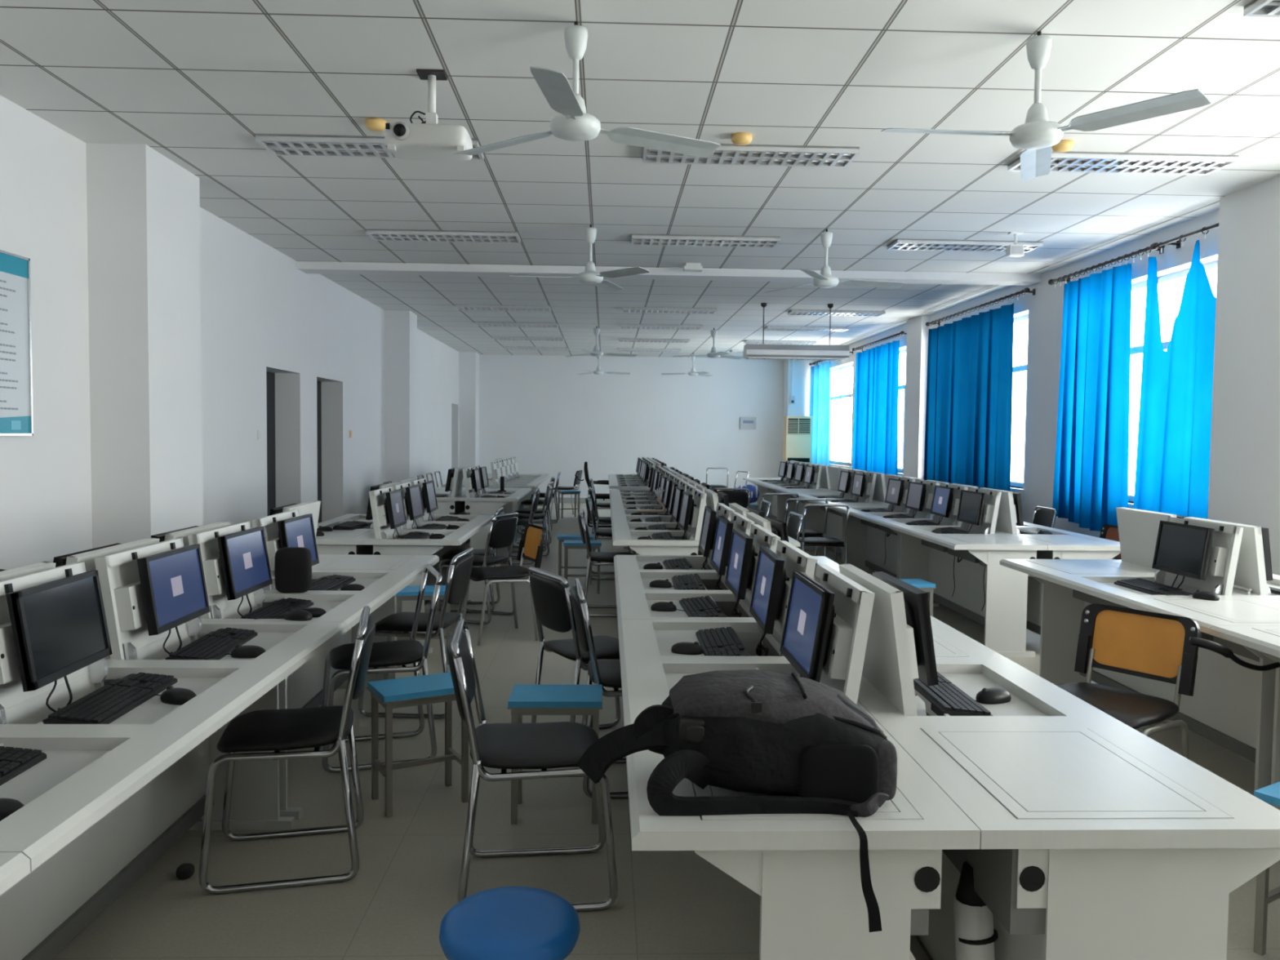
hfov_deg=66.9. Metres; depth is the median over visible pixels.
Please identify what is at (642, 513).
keyboard
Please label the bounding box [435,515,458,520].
keyboard
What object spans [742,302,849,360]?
hanging lamp
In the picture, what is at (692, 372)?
ceiling fan
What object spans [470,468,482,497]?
monitor
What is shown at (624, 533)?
computer desk
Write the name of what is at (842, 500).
keyboard
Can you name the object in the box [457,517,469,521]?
mouse
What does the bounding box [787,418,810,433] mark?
vent grille
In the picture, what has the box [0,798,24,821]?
mouse
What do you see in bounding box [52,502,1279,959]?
floor
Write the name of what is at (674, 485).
monitor
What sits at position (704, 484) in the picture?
monitor
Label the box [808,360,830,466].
curtain
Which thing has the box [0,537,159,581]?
computer desk
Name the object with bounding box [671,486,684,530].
monitor
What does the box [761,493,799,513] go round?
chair
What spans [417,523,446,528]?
keyboard
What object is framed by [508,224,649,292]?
ceiling fan
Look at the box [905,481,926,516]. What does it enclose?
monitor
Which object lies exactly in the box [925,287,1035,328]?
curtain rod
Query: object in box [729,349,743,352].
recessed light
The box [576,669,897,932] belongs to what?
backpack
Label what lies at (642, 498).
keyboard
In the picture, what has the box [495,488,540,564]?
chair
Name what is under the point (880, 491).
computer desk
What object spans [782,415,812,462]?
air conditioner
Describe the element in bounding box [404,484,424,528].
monitor
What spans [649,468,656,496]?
monitor
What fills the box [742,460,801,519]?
computer desk
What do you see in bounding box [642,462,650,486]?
monitor
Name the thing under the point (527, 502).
chair
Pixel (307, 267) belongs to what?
beam
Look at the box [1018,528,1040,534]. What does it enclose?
keyboard
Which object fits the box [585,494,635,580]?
chair
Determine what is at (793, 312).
recessed light
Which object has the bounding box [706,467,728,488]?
chair
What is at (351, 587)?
mouse
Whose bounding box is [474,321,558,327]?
recessed light
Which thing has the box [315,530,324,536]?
mouse
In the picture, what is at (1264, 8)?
recessed light
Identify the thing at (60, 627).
monitor
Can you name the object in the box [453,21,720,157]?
ceiling fan
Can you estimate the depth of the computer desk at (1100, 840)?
1.85 m
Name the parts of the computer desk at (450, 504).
panel, lid, lid, lid, panel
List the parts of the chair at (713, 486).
rail, seat, frame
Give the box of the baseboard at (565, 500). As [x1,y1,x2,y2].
[538,497,757,504]
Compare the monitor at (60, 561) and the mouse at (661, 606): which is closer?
the monitor at (60, 561)
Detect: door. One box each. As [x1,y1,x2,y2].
[266,371,275,515]
[316,380,321,523]
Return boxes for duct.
[953,861,998,959]
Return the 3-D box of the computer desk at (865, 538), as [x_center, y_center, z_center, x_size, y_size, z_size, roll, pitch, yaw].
[2.240,0.500,9.191,0.614,1.048,1.932,1,3,-2]
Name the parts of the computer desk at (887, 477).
lid, lid, lid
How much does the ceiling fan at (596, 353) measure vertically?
0.445 m
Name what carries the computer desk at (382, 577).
on the floor
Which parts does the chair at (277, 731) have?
seat, frame, rail, backrest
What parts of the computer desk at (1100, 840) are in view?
lid, lid, panel, lid, panel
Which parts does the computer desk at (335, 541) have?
panel, lid, lid, lid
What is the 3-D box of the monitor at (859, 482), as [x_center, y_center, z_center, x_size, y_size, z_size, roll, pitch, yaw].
[2.380,0.118,10.475,0.100,0.375,0.385,1,3,-2]
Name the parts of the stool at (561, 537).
leg, leg, leg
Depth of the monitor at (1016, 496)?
7.06 m
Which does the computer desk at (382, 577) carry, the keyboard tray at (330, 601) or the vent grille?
the keyboard tray at (330, 601)
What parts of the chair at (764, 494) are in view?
rail, frame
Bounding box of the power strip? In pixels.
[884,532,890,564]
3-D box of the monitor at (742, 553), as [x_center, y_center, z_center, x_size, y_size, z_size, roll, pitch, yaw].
[0.422,0.403,3.951,0.100,0.375,0.385,1,3,-2]
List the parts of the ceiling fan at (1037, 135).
blade, motor, blade, rod, blade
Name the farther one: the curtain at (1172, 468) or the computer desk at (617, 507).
the computer desk at (617, 507)
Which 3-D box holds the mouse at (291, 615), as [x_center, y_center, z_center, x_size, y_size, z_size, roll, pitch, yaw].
[-1.301,0.491,3.547,0.203,0.038,0.066,1,3,2]
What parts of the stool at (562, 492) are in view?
leg, leg, leg, leg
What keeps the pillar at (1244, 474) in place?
attached to the wall at (1044, 308)
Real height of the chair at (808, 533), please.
0.817 m
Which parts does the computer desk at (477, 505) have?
lid, lid, panel, lid, panel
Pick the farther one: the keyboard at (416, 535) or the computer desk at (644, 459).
the computer desk at (644, 459)
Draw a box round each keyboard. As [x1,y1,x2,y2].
[0,746,46,786]
[42,672,177,724]
[164,627,257,659]
[240,597,313,618]
[309,574,355,590]
[333,520,368,529]
[356,522,373,528]
[400,531,430,538]
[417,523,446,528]
[435,494,447,497]
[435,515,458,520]
[480,494,496,497]
[487,491,502,493]
[634,493,645,496]
[635,497,648,499]
[636,501,651,504]
[640,505,654,509]
[640,512,658,515]
[644,516,662,522]
[648,524,667,529]
[651,531,674,539]
[662,557,694,569]
[671,573,705,590]
[679,595,727,617]
[695,626,750,656]
[791,486,806,488]
[824,495,842,498]
[838,499,857,502]
[869,508,892,512]
[892,513,914,518]
[912,520,940,525]
[913,671,992,715]
[934,527,971,533]
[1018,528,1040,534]
[1114,577,1192,595]
[1267,586,1279,595]
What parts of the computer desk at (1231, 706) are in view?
panel, lid, panel, lid, lid, panel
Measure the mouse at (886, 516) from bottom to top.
0.038 m
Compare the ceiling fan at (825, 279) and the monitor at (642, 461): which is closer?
the ceiling fan at (825, 279)
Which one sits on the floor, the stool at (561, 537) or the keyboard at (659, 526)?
the stool at (561, 537)
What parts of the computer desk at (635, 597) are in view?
panel, lid, lid, lid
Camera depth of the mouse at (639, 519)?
7.85 m
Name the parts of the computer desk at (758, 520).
lid, lid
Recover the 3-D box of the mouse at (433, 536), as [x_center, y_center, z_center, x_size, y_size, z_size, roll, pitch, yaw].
[-1.416,0.379,6.524,0.203,0.038,0.066,-1,3,-25]
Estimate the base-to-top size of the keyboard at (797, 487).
0.032 m
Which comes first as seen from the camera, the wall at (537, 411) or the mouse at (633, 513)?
the mouse at (633, 513)
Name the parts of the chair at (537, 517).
seat, backrest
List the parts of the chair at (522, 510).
frame, seat, frame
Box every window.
[830,364,853,468]
[897,348,906,475]
[1010,314,1028,492]
[1128,260,1217,507]
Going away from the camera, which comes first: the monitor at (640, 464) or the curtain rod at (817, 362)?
the monitor at (640, 464)
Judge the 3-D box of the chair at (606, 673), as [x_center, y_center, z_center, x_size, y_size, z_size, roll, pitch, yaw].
[-0.028,0.835,3.994,0.520,0.817,0.424,0,3,-6]
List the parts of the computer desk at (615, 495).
lid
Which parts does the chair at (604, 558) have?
rail, backrest, frame, frame, seat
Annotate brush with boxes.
[636,487,665,512]
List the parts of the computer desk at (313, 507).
lid, lid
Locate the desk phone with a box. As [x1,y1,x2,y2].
[497,476,506,491]
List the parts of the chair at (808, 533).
frame, rail, seat, frame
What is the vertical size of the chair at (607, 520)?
0.817 m
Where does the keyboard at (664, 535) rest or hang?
on the computer desk at (624, 533)
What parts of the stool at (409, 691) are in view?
leg, leg, leg, leg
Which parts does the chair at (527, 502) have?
seat, frame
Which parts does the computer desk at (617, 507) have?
lid, lid, lid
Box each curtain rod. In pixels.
[808,351,853,366]
[852,330,906,351]
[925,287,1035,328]
[1048,244,1164,287]
[1151,222,1218,253]
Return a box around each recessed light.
[255,133,484,159]
[366,228,520,243]
[453,303,551,311]
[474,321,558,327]
[491,336,564,341]
[503,346,568,350]
[617,337,689,342]
[617,347,680,351]
[620,323,702,329]
[622,306,716,313]
[631,233,780,248]
[642,143,859,167]
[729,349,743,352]
[743,339,817,344]
[764,325,848,331]
[787,309,885,316]
[887,238,1043,252]
[1007,151,1238,174]
[1243,0,1279,17]
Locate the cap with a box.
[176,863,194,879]
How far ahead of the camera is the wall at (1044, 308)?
9.27 m
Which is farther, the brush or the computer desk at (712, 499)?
the brush
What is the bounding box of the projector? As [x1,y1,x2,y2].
[384,68,472,161]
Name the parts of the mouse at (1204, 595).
cord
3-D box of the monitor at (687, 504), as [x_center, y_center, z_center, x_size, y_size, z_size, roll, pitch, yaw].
[0.330,0.275,6.640,0.103,0.375,0.385,0,3,-3]
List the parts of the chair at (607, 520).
backrest, frame, seat, frame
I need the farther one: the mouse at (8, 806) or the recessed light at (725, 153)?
the recessed light at (725, 153)
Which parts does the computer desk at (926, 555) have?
panel, lid, panel, power strip, power strip, lid, lid, panel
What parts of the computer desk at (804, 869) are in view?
panel, lid, lid, panel, lid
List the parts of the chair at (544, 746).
rail, backrest, seat, frame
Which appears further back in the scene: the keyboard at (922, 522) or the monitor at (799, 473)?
the monitor at (799, 473)
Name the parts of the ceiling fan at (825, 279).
blade, blade, motor, rod, blade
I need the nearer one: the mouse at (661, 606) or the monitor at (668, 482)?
the mouse at (661, 606)
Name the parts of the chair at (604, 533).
backrest, seat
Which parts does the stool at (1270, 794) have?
leg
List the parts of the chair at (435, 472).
frame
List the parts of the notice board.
panel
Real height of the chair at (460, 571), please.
0.817 m
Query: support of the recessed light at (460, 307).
in the ceiling
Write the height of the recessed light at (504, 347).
0.035 m
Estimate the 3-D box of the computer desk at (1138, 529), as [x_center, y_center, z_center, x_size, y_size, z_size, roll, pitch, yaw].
[3.018,0.723,4.631,0.614,1.048,1.932,1,3,-2]
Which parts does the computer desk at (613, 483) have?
panel, lid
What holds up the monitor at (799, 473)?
attached to the computer desk at (814, 486)
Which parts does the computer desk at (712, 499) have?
lid, lid, lid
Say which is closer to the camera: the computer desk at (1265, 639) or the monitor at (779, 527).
the computer desk at (1265, 639)
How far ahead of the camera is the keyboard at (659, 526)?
7.28 m
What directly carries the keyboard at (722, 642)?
on the computer desk at (804, 869)
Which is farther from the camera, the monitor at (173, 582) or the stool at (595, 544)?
the stool at (595, 544)
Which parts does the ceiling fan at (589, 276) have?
blade, rod, motor, blade, blade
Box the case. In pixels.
[274,546,311,592]
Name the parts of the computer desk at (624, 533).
panel, panel, lid, lid, lid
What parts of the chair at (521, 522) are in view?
frame, frame, seat, backrest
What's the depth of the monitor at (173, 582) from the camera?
3.13 m
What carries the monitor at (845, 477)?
attached to the computer desk at (815, 515)
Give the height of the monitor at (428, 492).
0.375 m
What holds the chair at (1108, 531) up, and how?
on the floor
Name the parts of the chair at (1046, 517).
frame, backrest, rail, frame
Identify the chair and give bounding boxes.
[198,605,375,893]
[320,564,442,773]
[358,547,474,719]
[382,480,391,484]
[426,472,435,486]
[434,471,442,487]
[435,512,518,624]
[437,506,504,613]
[446,618,617,911]
[462,523,546,645]
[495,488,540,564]
[507,484,552,556]
[512,481,554,548]
[517,475,555,534]
[528,471,560,523]
[528,566,620,728]
[550,470,583,514]
[570,577,628,798]
[577,509,635,617]
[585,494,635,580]
[587,486,630,552]
[588,477,610,538]
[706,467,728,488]
[715,488,750,508]
[733,471,748,490]
[759,499,770,516]
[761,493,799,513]
[784,497,827,556]
[786,511,803,541]
[798,503,849,564]
[1031,506,1057,528]
[1058,604,1279,759]
[1099,524,1121,559]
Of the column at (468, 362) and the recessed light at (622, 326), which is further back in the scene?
the column at (468, 362)
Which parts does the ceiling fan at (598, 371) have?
motor, blade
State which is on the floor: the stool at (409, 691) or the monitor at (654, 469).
the stool at (409, 691)
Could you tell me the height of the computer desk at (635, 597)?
1.048 m
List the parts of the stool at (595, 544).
leg, leg, leg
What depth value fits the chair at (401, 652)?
4.17 m
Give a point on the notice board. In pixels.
(15, 336)
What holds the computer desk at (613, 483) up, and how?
on the floor
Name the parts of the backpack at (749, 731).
carry handle, zipper pull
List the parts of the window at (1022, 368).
sill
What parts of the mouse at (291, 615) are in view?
cord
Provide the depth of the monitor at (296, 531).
4.44 m
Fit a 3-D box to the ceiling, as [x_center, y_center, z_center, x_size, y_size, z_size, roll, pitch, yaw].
[0.413,-2.044,8.433,7.850,0.100,23.400,1,3,-2]
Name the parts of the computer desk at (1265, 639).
lid, panel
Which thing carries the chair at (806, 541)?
on the floor
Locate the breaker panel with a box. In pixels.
[739,417,755,429]
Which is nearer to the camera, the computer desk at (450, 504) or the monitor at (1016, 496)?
the monitor at (1016, 496)
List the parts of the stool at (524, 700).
leg, leg, leg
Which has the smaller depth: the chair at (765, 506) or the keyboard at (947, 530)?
the keyboard at (947, 530)
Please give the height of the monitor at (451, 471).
0.375 m
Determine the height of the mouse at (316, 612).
0.038 m
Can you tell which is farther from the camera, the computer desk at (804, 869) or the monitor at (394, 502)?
the monitor at (394, 502)
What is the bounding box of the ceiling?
[0,0,1279,358]
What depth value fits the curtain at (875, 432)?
14.60 m
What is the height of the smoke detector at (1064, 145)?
0.047 m
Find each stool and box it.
[367,671,468,817]
[395,585,450,666]
[439,886,580,959]
[507,684,602,824]
[556,490,580,518]
[556,533,593,584]
[563,540,601,594]
[746,503,758,508]
[898,578,936,616]
[1253,782,1279,955]
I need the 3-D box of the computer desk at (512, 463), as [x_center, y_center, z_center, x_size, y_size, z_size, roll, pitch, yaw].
[-1.800,0.151,15.674,0.614,1.048,1.932,1,3,-2]
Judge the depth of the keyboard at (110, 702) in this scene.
2.48 m
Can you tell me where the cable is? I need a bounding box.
[1233,584,1251,594]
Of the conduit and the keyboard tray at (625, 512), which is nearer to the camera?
the keyboard tray at (625, 512)
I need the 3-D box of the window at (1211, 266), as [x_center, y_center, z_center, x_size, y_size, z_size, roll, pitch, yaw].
[4.038,-0.694,7.733,0.230,1.830,2.440,1,3,-2]
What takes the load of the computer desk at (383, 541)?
on the floor
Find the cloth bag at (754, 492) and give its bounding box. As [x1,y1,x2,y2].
[733,484,759,503]
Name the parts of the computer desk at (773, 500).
panel, lid, panel, panel, lid, lid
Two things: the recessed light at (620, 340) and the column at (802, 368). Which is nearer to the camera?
the recessed light at (620, 340)
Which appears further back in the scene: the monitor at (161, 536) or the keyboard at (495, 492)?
the keyboard at (495, 492)
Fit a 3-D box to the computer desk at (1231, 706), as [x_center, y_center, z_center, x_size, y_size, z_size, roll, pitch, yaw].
[2.402,0.717,4.609,0.614,1.048,1.932,1,3,-2]
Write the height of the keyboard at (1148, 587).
0.032 m
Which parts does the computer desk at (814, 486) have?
panel, panel, lid, lid, lid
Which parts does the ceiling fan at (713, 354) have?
blade, motor, blade, blade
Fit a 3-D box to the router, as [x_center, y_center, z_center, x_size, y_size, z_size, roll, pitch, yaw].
[0.495,-1.991,9.059,0.170,0.062,0.130,1,3,-2]
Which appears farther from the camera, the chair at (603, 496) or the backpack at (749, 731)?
the chair at (603, 496)
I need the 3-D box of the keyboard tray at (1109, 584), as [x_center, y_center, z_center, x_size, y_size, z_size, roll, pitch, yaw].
[2.367,0.529,4.599,0.290,0.033,1.835,1,3,-2]
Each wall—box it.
[0,94,458,569]
[479,354,783,497]
[815,208,1219,559]
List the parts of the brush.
handle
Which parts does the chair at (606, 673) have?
backrest, rail, frame, seat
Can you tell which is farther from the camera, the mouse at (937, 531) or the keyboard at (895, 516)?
the keyboard at (895, 516)
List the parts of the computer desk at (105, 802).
lid, panel, lid, panel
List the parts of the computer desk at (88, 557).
lid, lid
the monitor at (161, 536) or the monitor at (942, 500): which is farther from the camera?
the monitor at (942, 500)
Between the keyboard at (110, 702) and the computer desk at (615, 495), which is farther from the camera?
the computer desk at (615, 495)
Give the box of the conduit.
[790,360,795,404]
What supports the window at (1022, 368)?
in the wall at (1044, 308)
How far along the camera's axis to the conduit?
19.46 m
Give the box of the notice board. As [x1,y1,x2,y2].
[0,249,33,435]
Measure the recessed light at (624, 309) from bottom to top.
0.035 m
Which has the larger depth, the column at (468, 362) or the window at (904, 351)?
the column at (468, 362)
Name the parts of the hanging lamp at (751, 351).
rod, rod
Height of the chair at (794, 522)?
0.817 m
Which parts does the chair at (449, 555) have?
seat, rail, backrest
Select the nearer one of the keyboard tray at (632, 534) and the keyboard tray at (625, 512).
the keyboard tray at (632, 534)
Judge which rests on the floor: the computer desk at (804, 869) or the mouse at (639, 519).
the computer desk at (804, 869)
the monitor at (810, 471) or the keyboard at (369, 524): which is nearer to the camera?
the keyboard at (369, 524)
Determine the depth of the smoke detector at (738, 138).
5.12 m
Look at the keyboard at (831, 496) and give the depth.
11.12 m
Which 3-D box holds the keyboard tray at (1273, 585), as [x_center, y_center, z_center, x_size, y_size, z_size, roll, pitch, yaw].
[3.057,0.536,4.624,0.290,0.033,1.835,1,3,-2]
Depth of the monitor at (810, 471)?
12.97 m
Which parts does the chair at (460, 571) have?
seat, frame, backrest, rail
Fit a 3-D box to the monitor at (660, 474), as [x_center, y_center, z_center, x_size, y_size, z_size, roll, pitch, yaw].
[0.217,0.122,9.861,0.104,0.375,0.385,1,3,0]
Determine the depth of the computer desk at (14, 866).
1.54 m
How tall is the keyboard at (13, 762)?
0.032 m
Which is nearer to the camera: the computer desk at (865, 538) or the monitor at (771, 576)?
the monitor at (771, 576)
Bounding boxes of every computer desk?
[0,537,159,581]
[0,537,346,959]
[0,852,30,895]
[164,500,328,559]
[187,509,439,819]
[315,478,416,555]
[363,478,493,653]
[433,466,470,546]
[440,457,501,487]
[459,465,531,567]
[487,473,492,478]
[488,458,544,541]
[506,456,551,508]
[608,457,648,479]
[608,459,655,489]
[609,465,668,549]
[609,471,683,555]
[611,480,706,555]
[613,502,780,622]
[617,539,980,959]
[652,459,661,469]
[662,465,675,474]
[673,471,729,506]
[688,480,799,555]
[729,502,938,620]
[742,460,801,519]
[762,462,835,549]
[786,469,877,570]
[807,462,841,492]
[822,476,939,602]
[838,467,886,502]
[839,563,1279,959]
[872,483,1047,657]
[880,474,949,505]
[950,483,1120,635]
[1000,516,1279,791]
[1105,506,1279,603]
[1209,625,1279,784]
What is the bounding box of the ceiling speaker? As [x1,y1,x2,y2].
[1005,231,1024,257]
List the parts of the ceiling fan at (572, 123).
blade, blade, motor, rod, blade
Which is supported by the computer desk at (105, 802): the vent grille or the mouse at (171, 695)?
the mouse at (171, 695)
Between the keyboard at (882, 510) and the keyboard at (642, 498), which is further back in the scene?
the keyboard at (642, 498)
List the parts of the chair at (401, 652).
seat, rail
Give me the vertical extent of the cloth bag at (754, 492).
0.300 m
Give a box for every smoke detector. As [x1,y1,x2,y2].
[364,117,386,131]
[731,132,752,145]
[1051,139,1074,152]
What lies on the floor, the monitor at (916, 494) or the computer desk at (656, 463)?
the computer desk at (656, 463)
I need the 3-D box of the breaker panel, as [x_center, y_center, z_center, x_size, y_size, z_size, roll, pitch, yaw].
[2.237,-1.177,20.027,0.330,0.250,0.062,1,3,-2]
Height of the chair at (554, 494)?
0.817 m
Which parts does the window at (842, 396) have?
sill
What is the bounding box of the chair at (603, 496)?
[583,461,611,527]
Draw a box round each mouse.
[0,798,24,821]
[153,685,196,705]
[225,644,265,658]
[253,608,312,621]
[301,606,326,617]
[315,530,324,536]
[316,525,333,531]
[334,582,364,591]
[428,533,444,539]
[442,524,459,529]
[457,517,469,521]
[626,501,635,504]
[626,506,637,509]
[630,518,642,521]
[631,512,642,515]
[634,526,648,529]
[636,535,652,539]
[643,562,666,569]
[648,578,674,587]
[650,601,684,611]
[671,641,703,654]
[860,509,871,511]
[882,515,893,518]
[905,521,917,525]
[931,528,944,533]
[975,688,1011,704]
[1037,529,1052,534]
[1165,589,1219,600]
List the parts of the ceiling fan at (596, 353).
motor, blade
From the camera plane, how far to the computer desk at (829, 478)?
12.63 m
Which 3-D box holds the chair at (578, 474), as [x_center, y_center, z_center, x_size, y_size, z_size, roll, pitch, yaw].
[-1.256,0.217,17.284,0.648,0.779,0.664,1,3,8]
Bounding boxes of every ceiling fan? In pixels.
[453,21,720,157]
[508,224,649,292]
[566,326,637,356]
[577,355,630,374]
[661,352,713,376]
[673,328,743,359]
[764,228,905,293]
[881,31,1211,181]
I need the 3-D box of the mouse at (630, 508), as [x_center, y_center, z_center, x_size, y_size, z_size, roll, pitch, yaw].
[-0.030,0.271,9.139,0.203,0.038,0.066,0,3,-12]
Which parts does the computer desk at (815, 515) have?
panel, lid, panel, lid, panel, lid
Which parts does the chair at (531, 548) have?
leg frame, seat, leg frame, frame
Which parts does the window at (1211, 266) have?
sill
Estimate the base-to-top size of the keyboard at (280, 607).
0.032 m
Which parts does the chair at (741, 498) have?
rail, frame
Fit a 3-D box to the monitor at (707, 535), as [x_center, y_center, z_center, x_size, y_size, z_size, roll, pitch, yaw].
[0.382,0.341,5.238,0.104,0.375,0.385,1,3,-1]
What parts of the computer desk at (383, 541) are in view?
lid, lid, panel, lid, panel, panel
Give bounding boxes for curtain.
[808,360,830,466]
[852,340,899,475]
[924,302,1013,491]
[1052,262,1131,531]
[1133,239,1216,519]
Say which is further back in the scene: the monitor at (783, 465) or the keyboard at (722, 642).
the monitor at (783, 465)
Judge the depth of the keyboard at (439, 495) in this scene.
10.59 m
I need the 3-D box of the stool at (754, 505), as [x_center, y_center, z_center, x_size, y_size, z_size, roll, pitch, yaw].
[1.486,0.575,13.703,0.344,0.458,0.244,1,3,-2]
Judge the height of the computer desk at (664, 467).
1.048 m
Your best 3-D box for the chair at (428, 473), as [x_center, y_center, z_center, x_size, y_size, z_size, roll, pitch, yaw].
[-2.955,0.303,14.636,0.499,0.817,0.424,1,3,-2]
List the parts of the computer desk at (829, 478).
lid, lid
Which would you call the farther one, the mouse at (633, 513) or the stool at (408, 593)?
the mouse at (633, 513)
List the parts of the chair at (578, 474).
leg frame, seat, leg frame, frame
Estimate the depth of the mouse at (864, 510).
9.16 m
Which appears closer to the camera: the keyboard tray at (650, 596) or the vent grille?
the keyboard tray at (650, 596)
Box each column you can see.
[85,142,203,548]
[384,310,417,483]
[458,351,479,467]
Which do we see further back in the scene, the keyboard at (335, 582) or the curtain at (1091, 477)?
the curtain at (1091, 477)
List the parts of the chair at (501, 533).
frame, seat, frame, backrest, rail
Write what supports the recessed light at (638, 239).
in the ceiling
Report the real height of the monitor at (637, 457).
0.375 m
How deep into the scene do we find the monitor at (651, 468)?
11.60 m
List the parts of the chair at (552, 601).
rail, backrest, frame, seat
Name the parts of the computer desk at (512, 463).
lid, lid, lid, panel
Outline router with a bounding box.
[683,262,702,271]
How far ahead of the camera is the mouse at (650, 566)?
5.14 m
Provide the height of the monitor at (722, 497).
0.375 m
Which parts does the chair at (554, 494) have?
seat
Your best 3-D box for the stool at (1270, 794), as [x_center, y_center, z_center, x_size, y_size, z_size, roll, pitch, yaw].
[1.897,1.100,2.623,0.244,0.458,0.344,-1,3,-32]
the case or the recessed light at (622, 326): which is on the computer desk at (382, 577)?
the case
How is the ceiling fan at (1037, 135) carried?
hanging from the ceiling
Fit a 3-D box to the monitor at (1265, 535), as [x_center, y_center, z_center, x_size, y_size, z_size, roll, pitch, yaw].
[2.839,0.398,4.614,0.101,0.375,0.385,1,3,-2]
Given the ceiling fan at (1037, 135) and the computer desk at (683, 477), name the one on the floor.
the computer desk at (683, 477)
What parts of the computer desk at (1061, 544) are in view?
lid, lid, panel, lid, panel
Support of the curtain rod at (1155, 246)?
attached to the wall at (1044, 308)
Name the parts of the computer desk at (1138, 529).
lid, lid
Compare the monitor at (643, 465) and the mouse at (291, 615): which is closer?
the mouse at (291, 615)
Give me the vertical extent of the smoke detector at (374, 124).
0.047 m
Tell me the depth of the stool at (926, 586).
6.44 m
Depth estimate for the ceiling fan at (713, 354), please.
14.45 m
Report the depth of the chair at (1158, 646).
3.64 m
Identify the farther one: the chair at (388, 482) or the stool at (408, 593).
the chair at (388, 482)
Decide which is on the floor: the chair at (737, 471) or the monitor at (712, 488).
the chair at (737, 471)
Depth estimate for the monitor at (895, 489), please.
9.14 m
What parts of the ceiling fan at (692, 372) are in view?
blade, motor, blade, blade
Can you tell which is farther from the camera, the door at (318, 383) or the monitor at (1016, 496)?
the door at (318, 383)
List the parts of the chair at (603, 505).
seat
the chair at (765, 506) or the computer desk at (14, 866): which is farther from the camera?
the chair at (765, 506)
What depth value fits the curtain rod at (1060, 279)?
8.01 m
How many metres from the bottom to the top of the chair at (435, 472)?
0.817 m
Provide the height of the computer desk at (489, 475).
0.741 m
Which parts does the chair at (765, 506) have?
rail, backrest, frame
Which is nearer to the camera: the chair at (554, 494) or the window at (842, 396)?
the chair at (554, 494)
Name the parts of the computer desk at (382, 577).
lid, lid, panel, panel, lid, panel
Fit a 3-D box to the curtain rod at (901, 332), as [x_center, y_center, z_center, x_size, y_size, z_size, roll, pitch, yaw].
[3.641,-2.089,14.755,0.148,0.092,2.698,1,3,-2]
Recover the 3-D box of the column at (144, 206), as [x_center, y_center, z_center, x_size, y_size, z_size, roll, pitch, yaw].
[-2.973,-0.394,5.867,0.330,3.030,0.720,1,3,-2]
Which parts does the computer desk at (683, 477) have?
lid, lid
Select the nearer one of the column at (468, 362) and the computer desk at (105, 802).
the computer desk at (105, 802)
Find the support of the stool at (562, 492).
on the floor
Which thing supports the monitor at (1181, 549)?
attached to the computer desk at (1231, 706)
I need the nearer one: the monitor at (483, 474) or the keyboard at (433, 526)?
the keyboard at (433, 526)
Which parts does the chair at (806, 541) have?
frame, seat, rail, frame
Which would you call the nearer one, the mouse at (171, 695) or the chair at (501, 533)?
the mouse at (171, 695)
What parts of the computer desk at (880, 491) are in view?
lid, lid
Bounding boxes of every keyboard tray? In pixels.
[0,627,294,805]
[284,574,378,618]
[331,518,373,528]
[622,502,639,515]
[626,519,662,539]
[636,558,717,617]
[653,625,758,690]
[914,673,1048,715]
[1102,582,1151,595]
[1266,583,1279,595]
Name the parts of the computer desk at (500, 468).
lid, lid, lid, panel, panel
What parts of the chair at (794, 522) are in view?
rail, frame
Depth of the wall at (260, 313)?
7.47 m
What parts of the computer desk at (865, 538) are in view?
panel, lid, panel, lid, panel, lid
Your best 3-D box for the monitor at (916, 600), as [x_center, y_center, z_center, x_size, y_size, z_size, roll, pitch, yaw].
[0.704,0.465,2.668,0.103,0.375,0.385,0,3,-3]
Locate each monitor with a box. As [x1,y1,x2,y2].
[5,569,112,711]
[53,542,121,567]
[137,543,209,654]
[151,525,198,542]
[217,526,272,616]
[269,503,297,515]
[277,513,319,565]
[365,484,383,519]
[383,488,407,538]
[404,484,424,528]
[421,480,438,520]
[444,467,454,493]
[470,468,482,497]
[479,466,488,493]
[635,457,639,475]
[638,459,642,478]
[639,460,645,481]
[640,462,647,484]
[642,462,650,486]
[648,466,653,493]
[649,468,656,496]
[652,471,659,500]
[655,472,662,504]
[659,475,667,509]
[662,478,672,515]
[667,482,677,522]
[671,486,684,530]
[677,491,696,539]
[698,506,717,569]
[701,482,709,488]
[709,486,717,493]
[710,515,733,590]
[717,491,729,507]
[724,528,757,617]
[746,506,764,518]
[749,546,789,656]
[764,515,788,542]
[777,461,787,481]
[779,570,835,682]
[786,462,795,484]
[794,463,804,485]
[803,465,814,488]
[837,470,851,497]
[850,472,866,502]
[872,571,938,686]
[884,478,904,512]
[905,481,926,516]
[929,484,954,524]
[956,489,985,533]
[1012,492,1023,525]
[1151,520,1214,588]
[1176,515,1186,518]
[1261,527,1272,581]
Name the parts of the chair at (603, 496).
backrest, frame, seat, armrest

